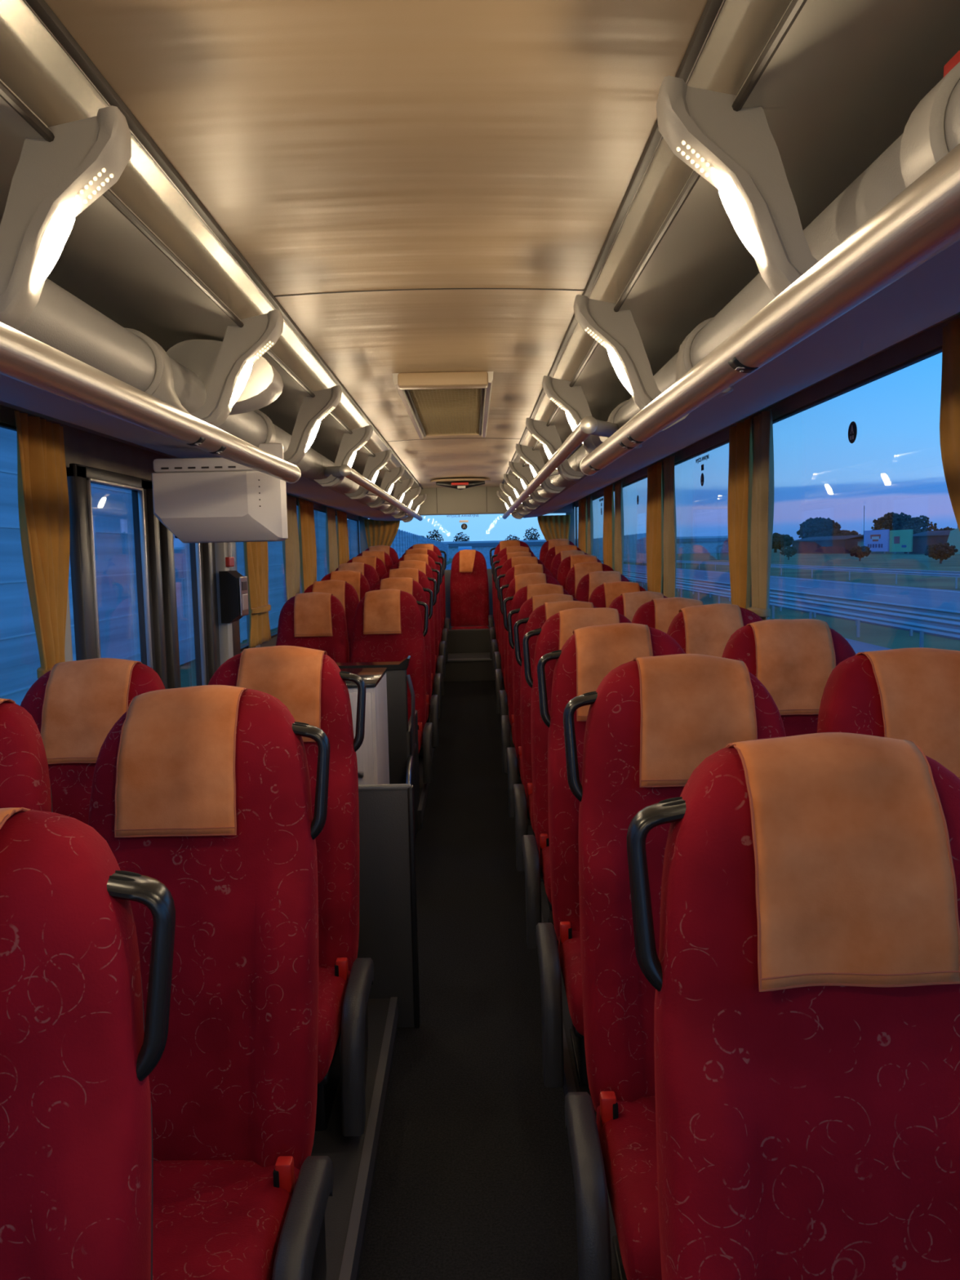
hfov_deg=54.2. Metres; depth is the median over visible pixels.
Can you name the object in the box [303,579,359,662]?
seat
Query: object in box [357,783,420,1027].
wall
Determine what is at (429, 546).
seat
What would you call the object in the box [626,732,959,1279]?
seat
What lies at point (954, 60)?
notice
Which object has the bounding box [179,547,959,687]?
ground
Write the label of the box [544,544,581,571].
seat
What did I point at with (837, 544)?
hall
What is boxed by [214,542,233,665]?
trim
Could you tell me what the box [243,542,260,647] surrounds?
trim
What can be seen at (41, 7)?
trim
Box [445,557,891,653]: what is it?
road
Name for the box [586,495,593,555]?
curtain
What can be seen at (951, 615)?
guardrail
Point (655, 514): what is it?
curtain
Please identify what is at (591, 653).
seat
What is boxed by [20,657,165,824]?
seat
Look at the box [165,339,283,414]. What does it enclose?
duffel bag
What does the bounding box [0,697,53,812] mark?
seat
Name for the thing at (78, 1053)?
seat
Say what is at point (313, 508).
window
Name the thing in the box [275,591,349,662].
seat
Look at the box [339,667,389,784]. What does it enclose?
refrigerator
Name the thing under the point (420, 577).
seat
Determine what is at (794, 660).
seat
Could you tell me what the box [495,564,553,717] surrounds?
seat
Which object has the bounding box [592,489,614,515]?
window
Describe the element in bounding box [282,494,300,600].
curtain
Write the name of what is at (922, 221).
grab rail
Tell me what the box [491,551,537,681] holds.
seat
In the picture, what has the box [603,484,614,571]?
curtain
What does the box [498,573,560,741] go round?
seat
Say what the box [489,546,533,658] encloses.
seat
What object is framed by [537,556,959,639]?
road
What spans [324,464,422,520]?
grab rail
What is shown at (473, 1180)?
floor
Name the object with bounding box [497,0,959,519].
luggage rack
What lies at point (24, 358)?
grab rail
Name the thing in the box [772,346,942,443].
window
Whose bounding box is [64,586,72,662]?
trim
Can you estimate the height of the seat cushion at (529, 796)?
0.143 m
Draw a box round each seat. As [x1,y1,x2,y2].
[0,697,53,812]
[0,807,175,1279]
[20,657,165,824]
[88,684,333,1279]
[208,645,373,1136]
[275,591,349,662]
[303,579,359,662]
[320,570,370,601]
[334,562,379,589]
[346,555,386,581]
[351,588,433,783]
[356,550,393,572]
[364,545,398,564]
[370,577,439,755]
[380,568,441,722]
[388,560,444,697]
[395,553,446,684]
[401,547,448,661]
[408,543,449,629]
[449,549,489,629]
[488,539,530,628]
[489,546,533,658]
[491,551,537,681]
[493,555,545,672]
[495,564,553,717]
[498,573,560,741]
[500,583,569,782]
[506,593,578,825]
[512,600,596,881]
[521,607,631,949]
[535,622,685,1104]
[539,538,574,564]
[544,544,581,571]
[550,550,588,579]
[556,554,601,589]
[563,653,786,1279]
[564,561,613,598]
[575,571,629,601]
[588,581,645,608]
[608,591,666,622]
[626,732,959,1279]
[631,597,703,633]
[666,603,763,657]
[721,618,855,736]
[817,647,959,778]
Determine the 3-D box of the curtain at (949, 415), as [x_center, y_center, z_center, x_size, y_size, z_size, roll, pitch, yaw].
[1.123,-0.218,2.044,0.080,1.036,0.584,-1,5,-3]
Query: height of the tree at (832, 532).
8.522 m
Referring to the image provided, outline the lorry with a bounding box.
[457,546,471,551]
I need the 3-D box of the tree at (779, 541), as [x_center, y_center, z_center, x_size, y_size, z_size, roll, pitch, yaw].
[117.178,-38.579,370.989,14.336,7.909,14.525,-1,5,0]
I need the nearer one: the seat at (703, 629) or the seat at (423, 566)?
the seat at (703, 629)
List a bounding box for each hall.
[791,534,863,553]
[857,536,903,553]
[903,529,952,553]
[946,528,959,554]
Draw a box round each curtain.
[13,410,70,678]
[243,541,271,648]
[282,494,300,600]
[298,497,316,593]
[325,506,337,573]
[336,510,349,567]
[364,519,399,547]
[537,515,570,541]
[577,497,587,553]
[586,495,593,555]
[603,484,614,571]
[613,480,623,574]
[646,461,663,592]
[662,455,676,597]
[727,417,752,608]
[746,408,773,620]
[939,317,959,531]
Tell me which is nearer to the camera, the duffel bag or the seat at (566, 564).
the duffel bag
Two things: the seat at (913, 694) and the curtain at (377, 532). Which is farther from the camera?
the curtain at (377, 532)
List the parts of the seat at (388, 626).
backrest, grab handle, armrest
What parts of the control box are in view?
plate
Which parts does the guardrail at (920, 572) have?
post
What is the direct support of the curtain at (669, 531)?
hanging from the luggage rack at (855, 98)
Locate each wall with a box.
[0,404,359,653]
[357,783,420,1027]
[359,502,574,626]
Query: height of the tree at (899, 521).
12.264 m
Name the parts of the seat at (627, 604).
backrest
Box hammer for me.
[225,542,234,567]
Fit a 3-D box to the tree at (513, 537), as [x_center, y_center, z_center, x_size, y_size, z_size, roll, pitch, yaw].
[17.098,-49.759,492.568,8.734,11.521,8.390,-1,5,0]
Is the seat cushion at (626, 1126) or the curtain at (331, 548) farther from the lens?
the curtain at (331, 548)
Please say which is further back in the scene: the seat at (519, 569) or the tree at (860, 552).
the tree at (860, 552)
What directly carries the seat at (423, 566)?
on the trim at (420, 757)
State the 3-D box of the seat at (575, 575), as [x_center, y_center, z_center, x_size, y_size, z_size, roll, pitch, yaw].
[0.912,-0.019,7.302,0.472,1.170,0.752,-1,5,-1]
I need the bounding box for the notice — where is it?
[943,49,959,76]
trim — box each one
[22,0,422,488]
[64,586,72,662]
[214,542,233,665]
[229,542,240,656]
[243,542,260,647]
[273,288,584,297]
[297,505,302,593]
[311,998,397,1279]
[335,515,337,535]
[338,996,398,1279]
[389,437,520,441]
[401,486,529,515]
[417,640,442,831]
[417,678,444,822]
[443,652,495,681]
[444,621,498,653]
[445,657,492,662]
[501,667,618,1279]
[502,0,725,484]
[541,911,613,1279]
[662,464,664,595]
[750,423,769,619]
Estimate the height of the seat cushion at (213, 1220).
0.143 m
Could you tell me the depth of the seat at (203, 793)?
1.79 m
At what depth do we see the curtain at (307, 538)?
7.09 m
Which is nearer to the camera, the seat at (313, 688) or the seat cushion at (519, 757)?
the seat at (313, 688)
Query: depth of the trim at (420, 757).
5.77 m
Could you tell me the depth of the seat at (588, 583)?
6.78 m
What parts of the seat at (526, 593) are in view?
armrest, grab handle, seat frame, backrest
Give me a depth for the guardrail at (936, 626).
28.22 m
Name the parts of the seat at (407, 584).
backrest, seat frame, grab handle, armrest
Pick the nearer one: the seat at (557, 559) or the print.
the print
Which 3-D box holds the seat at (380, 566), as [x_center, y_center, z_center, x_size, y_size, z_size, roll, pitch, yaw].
[-1.091,-0.193,8.707,0.472,1.168,0.754,-1,5,1]
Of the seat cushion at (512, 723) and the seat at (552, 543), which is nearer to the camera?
the seat cushion at (512, 723)
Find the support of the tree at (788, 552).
on the ground
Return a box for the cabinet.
[336,655,419,841]
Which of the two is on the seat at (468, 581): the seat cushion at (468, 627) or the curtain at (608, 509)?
the seat cushion at (468, 627)
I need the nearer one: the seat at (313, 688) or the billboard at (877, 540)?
the seat at (313, 688)
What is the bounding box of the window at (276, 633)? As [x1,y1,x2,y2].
[271,503,298,638]
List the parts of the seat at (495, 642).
armrest, grab handle, backrest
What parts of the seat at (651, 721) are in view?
grab handle, armrest, seat frame, backrest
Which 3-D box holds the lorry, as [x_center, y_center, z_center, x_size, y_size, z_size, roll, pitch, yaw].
[-2.828,-16.060,180.246,2.540,3.800,12.050,-1,5,0]
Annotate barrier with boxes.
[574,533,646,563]
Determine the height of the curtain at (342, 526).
0.930 m
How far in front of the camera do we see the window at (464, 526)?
10.89 m
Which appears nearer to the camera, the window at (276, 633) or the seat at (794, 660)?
the seat at (794, 660)
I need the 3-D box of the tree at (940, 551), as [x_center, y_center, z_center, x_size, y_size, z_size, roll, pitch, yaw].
[58.929,-11.145,119.993,3.664,2.764,3.529,-1,5,0]
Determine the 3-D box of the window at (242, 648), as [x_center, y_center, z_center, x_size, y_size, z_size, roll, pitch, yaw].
[-1.359,-0.398,5.285,0.020,0.918,0.540,-1,5,0]
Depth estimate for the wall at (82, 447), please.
3.35 m
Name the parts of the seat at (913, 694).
backrest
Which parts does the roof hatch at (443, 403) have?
rail, frame, frame, rail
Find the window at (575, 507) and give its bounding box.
[574,505,578,546]
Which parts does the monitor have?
mounting plate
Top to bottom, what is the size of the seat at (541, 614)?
1.168 m
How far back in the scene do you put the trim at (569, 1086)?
2.53 m
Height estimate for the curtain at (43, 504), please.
0.931 m
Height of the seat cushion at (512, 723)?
0.143 m
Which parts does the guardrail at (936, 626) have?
post, post, post, post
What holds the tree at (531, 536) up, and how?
on the ground
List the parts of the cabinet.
panel, panel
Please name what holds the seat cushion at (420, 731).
on the seat at (388, 626)
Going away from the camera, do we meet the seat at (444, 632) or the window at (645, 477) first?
the window at (645, 477)
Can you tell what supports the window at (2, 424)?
in the wall at (82, 447)
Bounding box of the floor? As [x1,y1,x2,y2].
[358,680,578,1279]
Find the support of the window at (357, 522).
in the wall at (82, 447)
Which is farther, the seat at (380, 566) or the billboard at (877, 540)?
the billboard at (877, 540)
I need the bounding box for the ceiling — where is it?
[44,0,707,488]
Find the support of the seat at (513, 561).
on the trim at (566, 1019)
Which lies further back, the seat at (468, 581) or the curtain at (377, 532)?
the curtain at (377, 532)
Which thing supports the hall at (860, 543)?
on the ground
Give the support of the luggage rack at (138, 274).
attached to the wall at (82, 447)
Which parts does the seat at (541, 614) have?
armrest, grab handle, seat frame, backrest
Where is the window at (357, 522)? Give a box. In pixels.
[346,517,359,554]
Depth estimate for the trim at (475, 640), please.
9.84 m
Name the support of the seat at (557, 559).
on the trim at (566, 1019)
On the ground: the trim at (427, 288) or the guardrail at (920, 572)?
the guardrail at (920, 572)
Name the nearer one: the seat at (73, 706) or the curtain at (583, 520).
the seat at (73, 706)
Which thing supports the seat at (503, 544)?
on the trim at (566, 1019)
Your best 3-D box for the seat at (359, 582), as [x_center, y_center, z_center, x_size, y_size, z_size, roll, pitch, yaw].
[-1.072,0.054,7.232,0.472,1.170,0.752,-1,5,-1]
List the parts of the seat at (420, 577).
backrest, seat frame, grab handle, armrest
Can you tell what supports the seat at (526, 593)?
on the trim at (566, 1019)
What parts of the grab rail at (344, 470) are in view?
mounting arm, mounting arm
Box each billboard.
[863,529,889,553]
[889,528,912,554]
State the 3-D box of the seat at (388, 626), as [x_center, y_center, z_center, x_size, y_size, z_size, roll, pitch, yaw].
[-0.550,0.286,5.720,0.531,1.170,0.763,-1,5,0]
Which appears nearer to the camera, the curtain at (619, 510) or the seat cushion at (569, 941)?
the seat cushion at (569, 941)
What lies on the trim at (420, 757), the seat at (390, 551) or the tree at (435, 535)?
the seat at (390, 551)
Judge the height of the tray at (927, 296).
0.188 m
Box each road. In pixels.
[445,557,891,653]
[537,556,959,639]
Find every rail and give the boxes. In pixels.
[0,321,301,483]
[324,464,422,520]
[502,416,618,519]
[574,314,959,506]
[579,143,959,475]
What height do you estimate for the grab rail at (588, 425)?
0.083 m
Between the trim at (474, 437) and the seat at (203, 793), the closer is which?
the seat at (203, 793)
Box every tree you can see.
[426,528,444,542]
[453,532,469,541]
[504,534,519,540]
[523,527,540,540]
[772,532,794,552]
[779,545,796,559]
[796,516,840,538]
[813,528,860,537]
[848,545,871,560]
[871,511,916,540]
[902,515,937,534]
[924,542,958,564]
[934,526,954,530]
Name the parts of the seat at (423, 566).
backrest, grab handle, armrest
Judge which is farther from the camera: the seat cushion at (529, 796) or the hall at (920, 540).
the hall at (920, 540)
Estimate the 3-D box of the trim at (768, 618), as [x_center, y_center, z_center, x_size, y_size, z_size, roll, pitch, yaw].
[1.183,-0.380,3.961,0.050,1.065,0.120,-1,5,0]
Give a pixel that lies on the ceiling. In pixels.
(338, 145)
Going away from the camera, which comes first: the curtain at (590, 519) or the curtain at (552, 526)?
the curtain at (590, 519)
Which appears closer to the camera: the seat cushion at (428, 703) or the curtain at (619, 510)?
the seat cushion at (428, 703)
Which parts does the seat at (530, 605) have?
armrest, grab handle, seat frame, backrest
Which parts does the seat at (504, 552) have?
armrest, grab handle, backrest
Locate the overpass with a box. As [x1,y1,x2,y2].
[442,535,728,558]
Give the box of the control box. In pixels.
[218,570,248,623]
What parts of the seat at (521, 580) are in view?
armrest, grab handle, backrest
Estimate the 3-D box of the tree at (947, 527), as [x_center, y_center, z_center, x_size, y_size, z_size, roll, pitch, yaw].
[129.952,-28.133,261.588,9.437,7.077,9.370,-1,5,0]
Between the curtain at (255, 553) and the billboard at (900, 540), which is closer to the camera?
the curtain at (255, 553)
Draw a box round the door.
[66,462,220,688]
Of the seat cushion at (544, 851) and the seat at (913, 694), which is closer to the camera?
the seat at (913, 694)
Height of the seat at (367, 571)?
1.170 m
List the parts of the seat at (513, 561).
armrest, grab handle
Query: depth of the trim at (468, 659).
9.17 m
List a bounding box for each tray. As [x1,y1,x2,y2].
[0,373,401,520]
[336,655,410,670]
[523,240,959,518]
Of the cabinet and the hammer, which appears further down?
the cabinet
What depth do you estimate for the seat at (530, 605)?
5.17 m
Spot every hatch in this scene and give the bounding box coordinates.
[391,371,493,439]
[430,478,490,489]
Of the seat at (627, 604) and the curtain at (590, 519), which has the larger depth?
the curtain at (590, 519)
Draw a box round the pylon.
[863,505,864,530]
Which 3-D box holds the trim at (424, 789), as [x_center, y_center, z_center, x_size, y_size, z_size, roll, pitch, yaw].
[-0.347,0.650,7.140,0.022,0.303,4.100,-1,5,0]
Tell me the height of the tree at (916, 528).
10.776 m
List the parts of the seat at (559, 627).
grab handle, armrest, seat frame, backrest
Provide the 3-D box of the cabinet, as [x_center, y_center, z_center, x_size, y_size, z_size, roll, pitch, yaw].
[-0.770,0.569,4.984,0.905,1.005,0.650,-1,5,0]
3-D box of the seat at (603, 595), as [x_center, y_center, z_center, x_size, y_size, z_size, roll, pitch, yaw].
[0.924,0.227,5.880,0.472,1.168,0.755,-1,5,0]
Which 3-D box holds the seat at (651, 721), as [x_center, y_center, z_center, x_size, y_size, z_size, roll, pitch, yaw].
[0.417,0.642,1.784,0.539,1.170,0.772,-1,5,0]
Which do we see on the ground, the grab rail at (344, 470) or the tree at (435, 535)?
the tree at (435, 535)
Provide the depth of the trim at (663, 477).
5.82 m
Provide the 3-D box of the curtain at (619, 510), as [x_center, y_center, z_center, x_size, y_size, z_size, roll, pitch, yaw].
[1.086,-0.722,7.397,0.080,1.035,0.346,-1,5,-2]
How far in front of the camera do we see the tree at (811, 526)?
346.58 m
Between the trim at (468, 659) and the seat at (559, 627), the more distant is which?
the trim at (468, 659)
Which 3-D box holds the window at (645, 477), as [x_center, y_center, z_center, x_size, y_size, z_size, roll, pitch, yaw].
[1.155,-0.650,6.829,0.020,1.025,1.820,-1,5,0]
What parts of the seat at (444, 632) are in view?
backrest, grab handle, armrest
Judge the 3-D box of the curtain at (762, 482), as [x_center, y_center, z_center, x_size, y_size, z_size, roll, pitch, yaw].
[1.115,-0.379,3.745,0.080,1.035,0.252,-2,5,-4]
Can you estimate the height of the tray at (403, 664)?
0.055 m
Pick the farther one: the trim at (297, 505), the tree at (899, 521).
the tree at (899, 521)
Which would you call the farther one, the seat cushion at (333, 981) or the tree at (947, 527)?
the tree at (947, 527)
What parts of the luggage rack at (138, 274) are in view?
lamp bracket, lamp bracket, lamp bracket, lamp bracket, lamp bracket, lamp bracket, lamp bracket, lamp bracket, lamp bracket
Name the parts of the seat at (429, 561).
backrest, grab handle, armrest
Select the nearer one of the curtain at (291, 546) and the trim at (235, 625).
the trim at (235, 625)
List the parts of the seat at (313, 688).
backrest, seat frame, grab handle, armrest, panel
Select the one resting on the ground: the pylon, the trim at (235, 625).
the pylon
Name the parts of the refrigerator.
door knob, door panel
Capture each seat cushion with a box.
[152,1160,299,1279]
[317,966,350,1084]
[417,729,422,751]
[426,701,430,721]
[451,626,488,629]
[511,722,515,746]
[517,755,523,784]
[526,793,534,832]
[538,845,551,904]
[558,930,584,1035]
[596,1096,662,1279]
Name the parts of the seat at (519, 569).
armrest, grab handle, backrest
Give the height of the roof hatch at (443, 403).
0.057 m
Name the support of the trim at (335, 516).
attached to the wall at (82, 447)
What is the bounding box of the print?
[849,425,853,439]
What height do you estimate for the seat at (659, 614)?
1.170 m
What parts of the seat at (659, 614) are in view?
backrest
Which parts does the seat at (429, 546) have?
grab handle, armrest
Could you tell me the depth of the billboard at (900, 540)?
235.28 m
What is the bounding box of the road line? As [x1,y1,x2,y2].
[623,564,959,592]
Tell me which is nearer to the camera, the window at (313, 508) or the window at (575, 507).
the window at (313, 508)
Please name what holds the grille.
attached to the roof hatch at (443, 403)
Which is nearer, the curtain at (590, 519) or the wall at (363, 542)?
the curtain at (590, 519)
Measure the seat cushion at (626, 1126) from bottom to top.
0.143 m
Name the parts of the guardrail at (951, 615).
post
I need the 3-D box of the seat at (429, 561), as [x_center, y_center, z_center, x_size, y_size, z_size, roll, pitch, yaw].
[-0.578,-0.210,8.667,0.539,1.168,0.774,-1,5,1]
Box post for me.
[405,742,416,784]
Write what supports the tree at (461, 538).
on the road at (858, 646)
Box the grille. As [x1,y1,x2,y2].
[408,387,481,434]
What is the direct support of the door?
in the wall at (82, 447)
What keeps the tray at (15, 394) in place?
on the luggage rack at (138, 274)
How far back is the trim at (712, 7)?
1.79 m
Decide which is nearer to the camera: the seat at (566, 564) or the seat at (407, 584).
the seat at (407, 584)
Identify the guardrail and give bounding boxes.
[596,556,959,588]
[622,570,959,635]
[622,573,959,647]
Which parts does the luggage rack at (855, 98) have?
lamp bracket, lamp bracket, lamp bracket, lamp bracket, lamp bracket, lamp bracket, lamp bracket, lamp bracket, cove panel, lamp bracket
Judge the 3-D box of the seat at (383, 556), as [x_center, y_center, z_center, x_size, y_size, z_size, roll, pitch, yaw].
[-1.093,-0.318,9.449,0.472,1.168,0.755,-1,5,-1]
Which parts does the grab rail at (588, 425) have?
mounting arm, mounting arm, mounting arm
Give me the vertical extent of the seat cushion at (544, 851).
0.143 m
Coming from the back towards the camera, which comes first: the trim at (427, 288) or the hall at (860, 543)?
the hall at (860, 543)
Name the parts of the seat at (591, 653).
grab handle, armrest, seat frame, backrest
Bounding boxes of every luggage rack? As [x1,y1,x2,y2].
[0,0,426,522]
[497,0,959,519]
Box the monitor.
[151,443,288,542]
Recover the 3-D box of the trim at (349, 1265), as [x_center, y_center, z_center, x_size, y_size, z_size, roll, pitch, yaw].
[-0.246,1.451,-0.117,0.022,0.064,6.300,-1,5,0]
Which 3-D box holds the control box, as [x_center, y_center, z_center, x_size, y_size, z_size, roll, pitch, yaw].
[-1.246,-0.222,4.770,0.105,0.260,0.180,-1,5,0]
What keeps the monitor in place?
hanging from the luggage rack at (138, 274)

